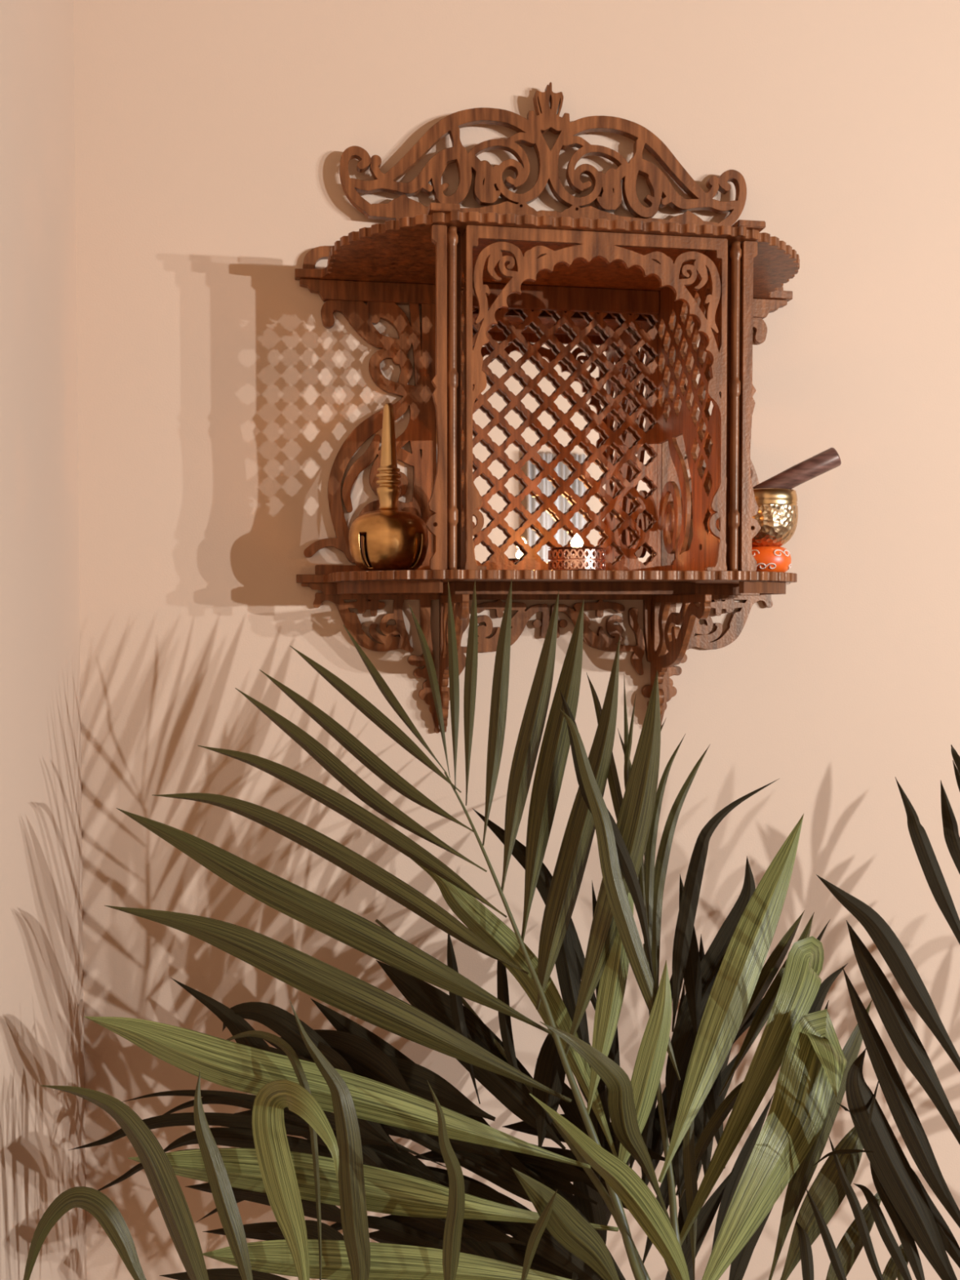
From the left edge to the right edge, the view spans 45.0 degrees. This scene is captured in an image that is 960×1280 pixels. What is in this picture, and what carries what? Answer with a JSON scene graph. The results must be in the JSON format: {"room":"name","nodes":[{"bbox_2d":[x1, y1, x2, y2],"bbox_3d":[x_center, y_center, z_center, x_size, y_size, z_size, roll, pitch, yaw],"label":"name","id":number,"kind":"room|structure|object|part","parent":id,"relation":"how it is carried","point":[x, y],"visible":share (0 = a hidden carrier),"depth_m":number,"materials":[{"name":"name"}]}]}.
{"room":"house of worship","nodes":[
{"label":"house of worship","id":0,"kind":"room"},
{"bbox_2d":[0,0,86,1279],"bbox_3d":[-0.059,-0.450,-1.618,0.100,3.600,6.200,0,2,-9],"label":"wall","id":1,"kind":"structure","parent":0,"point":[42,977],"depth_m":1.22,"materials":[{"name":"paint"}]},
{"bbox_2d":[73,0,959,1279],"bbox_3d":[1.345,-0.556,1.799,3.965,3.600,0.100,0,2,-9],"label":"wall","id":2,"kind":"structure","parent":0,"point":[217,406],"depth_m":1.53,"materials":[{"name":"paint"}]},
{"bbox_2d":[294,82,799,733],"bbox_3d":[0.114,-0.299,1.421,0.671,0.851,0.268,0,2,-9],"label":"shrine","id":3,"kind":"object","parent":2,"relation":"attached to","point":[556,371],"visible":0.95,"depth_m":1.50,"materials":[{"name":"brown wood"}]},
{"bbox_3d":[-0.143,-0.450,1.502,0.179,0.025,0.014,0,2,-9],"label":"wall rail","id":4,"kind":"part","parent":3,"relation":"part of","materials":[{"name":"brown wood"}]},
{"bbox_3d":[-0.143,-0.067,1.514,0.179,0.015,0.014,0,2,-9],"label":"wall rail","id":5,"kind":"part","parent":3,"relation":"part of","materials":[{"name":"brown wood"}]},
{"bbox_2d":[348,403,428,570],"bbox_3d":[-0.107,-0.179,1.363,0.094,0.196,0.094,-1,2,-26],"label":"brass bell","id":6,"kind":"object","parent":3,"relation":"on","point":[393,540],"visible":0.94,"depth_m":1.34,"materials":[{"name":"gold metal"}]},
{"bbox_3d":[-0.107,-0.214,1.361,0.030,0.126,0.030,0,2,-9],"label":"bell handle","id":7,"kind":"part","parent":6,"relation":"part of","materials":[{"name":"gold metal"}]},
{"bbox_3d":[-0.031,-0.267,1.286,0.013,0.377,0.013,1,2,25],"label":"corner post","id":8,"kind":"part","parent":3,"relation":"part of","materials":[{"name":"brown wood"}]},
{"bbox_2d":[296,569,796,584],"bbox_3d":[0.114,-0.077,1.426,0.671,0.010,0.265,0,2,-9],"label":"shelf","id":9,"kind":"object","parent":3,"relation":"attached to","point":[321,576],"depth_m":1.32,"materials":[{"name":"brown wood"}]},
{"bbox_2d":[294,210,799,302],"bbox_3d":[0.114,-0.465,1.414,0.671,0.010,0.265,0,2,-9],"label":"shelf","id":10,"kind":"object","parent":3,"relation":"attached to","point":[393,256],"depth_m":1.37,"materials":[{"name":"brown wood"}]},
{"bbox_2d":[472,307,655,564],"bbox_3d":[0.094,-0.275,1.547,0.288,0.369,0.003,0,2,-9],"label":"lattice panel","id":11,"kind":"object","parent":3,"relation":"on","point":[532,333],"depth_m":1.55,"materials":[{"name":"brown wood"}]},
{"bbox_3d":[0.097,-0.447,1.520,0.284,0.030,0.010,0,2,-9],"label":"ceiling rail","id":12,"kind":"part","parent":3,"relation":"part of","materials":[{"name":"brown wood"}]},
{"bbox_2d":[547,546,605,570],"bbox_3d":[0.115,-0.095,1.381,0.068,0.028,0.068,0,2,-9],"label":"tealight holder","id":13,"kind":"object","parent":3,"relation":"on","point":[591,558],"visible":0.93,"depth_m":1.35,"materials":[{"name":"orange metal"}]},
{"bbox_2d":[570,533,582,546],"bbox_3d":[0.115,-0.106,1.381,0.037,0.041,0.037,0,2,-9],"label":"flame","id":14,"kind":"object","parent":13,"relation":"in","point":[576,541],"visible":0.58,"depth_m":1.38,"materials":[{"name":"white"}]},
{"bbox_3d":[0.133,-0.267,1.304,0.304,0.379,0.007,0,2,-9],"label":"arch panel","id":15,"kind":"part","parent":3,"relation":"part of","materials":[{"name":"brown wood"}]},
{"bbox_3d":[0.331,-0.069,1.591,0.179,0.015,0.014,0,2,-9],"label":"wall rail","id":16,"kind":"part","parent":3,"relation":"part of","materials":[{"name":"brown wood"}]},
{"bbox_3d":[0.294,-0.268,1.339,0.013,0.377,0.013,-2,2,-43],"label":"corner post","id":17,"kind":"part","parent":3,"relation":"part of","materials":[{"name":"brown wood"}]},
{"bbox_3d":[0.331,-0.452,1.579,0.179,0.025,0.014,0,2,-9],"label":"wall rail","id":18,"kind":"part","parent":3,"relation":"part of","materials":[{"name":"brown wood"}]},
{"bbox_2d":[751,546,791,572],"bbox_3d":[0.369,-0.103,1.498,0.066,0.035,0.066,0,2,-9],"label":"cushion","id":19,"kind":"object","parent":3,"relation":"on","point":[768,558],"visible":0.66,"depth_m":1.47,"materials":[{"name":"orange fabric"}]},
{"bbox_2d":[751,488,798,546],"bbox_3d":[0.369,-0.155,1.496,0.080,0.074,0.080,0,2,-9],"label":"bowl","id":20,"kind":"object","parent":19,"relation":"on","point":[777,514],"visible":0.54,"depth_m":1.46,"materials":[{"name":"gold metal"}]},
{"bbox_2d":[752,447,841,488],"bbox_3d":[0.404,-0.209,1.483,0.112,0.072,0.026,0,2,5],"label":"mallet","id":21,"kind":"object","parent":20,"relation":"in","point":[824,461],"visible":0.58,"depth_m":1.47,"materials":[{"name":"brown wood"}]},
{"bbox_3d":[1.840,1.388,-1.202,3.965,0.100,6.300,0,2,-9],"label":"floor","id":22,"kind":"structure","parent":0,"visible":0},
{"bbox_2d":[22,1000,370,1279],"bbox_3d":[-0.184,0.781,1.047,0.344,0.969,0.267,0,2,9],"label":"potted palm","id":23,"kind":"object","parent":22,"relation":"on","point":[274,1159],"visible":1,"depth_m":0.94,"materials":[{"name":"plant"}]},
{"bbox_2d":[69,579,902,1279],"bbox_3d":[-0.018,0.602,1.095,0.825,1.325,0.506,0,2,-4],"label":"potted palm","id":24,"kind":"object","parent":22,"relation":"on","point":[448,1224],"visible":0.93,"depth_m":1.11,"materials":[{"name":"plant"}]},
{"bbox_2d":[795,744,959,1279],"bbox_3d":[0.745,0.678,1.077,0.970,1.173,0.338,0,2,-9],"label":"potted palm","id":25,"kind":"object","parent":22,"relation":"on","point":[914,1216],"visible":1,"depth_m":1.00,"materials":[{"name":"plant"}]}
]}

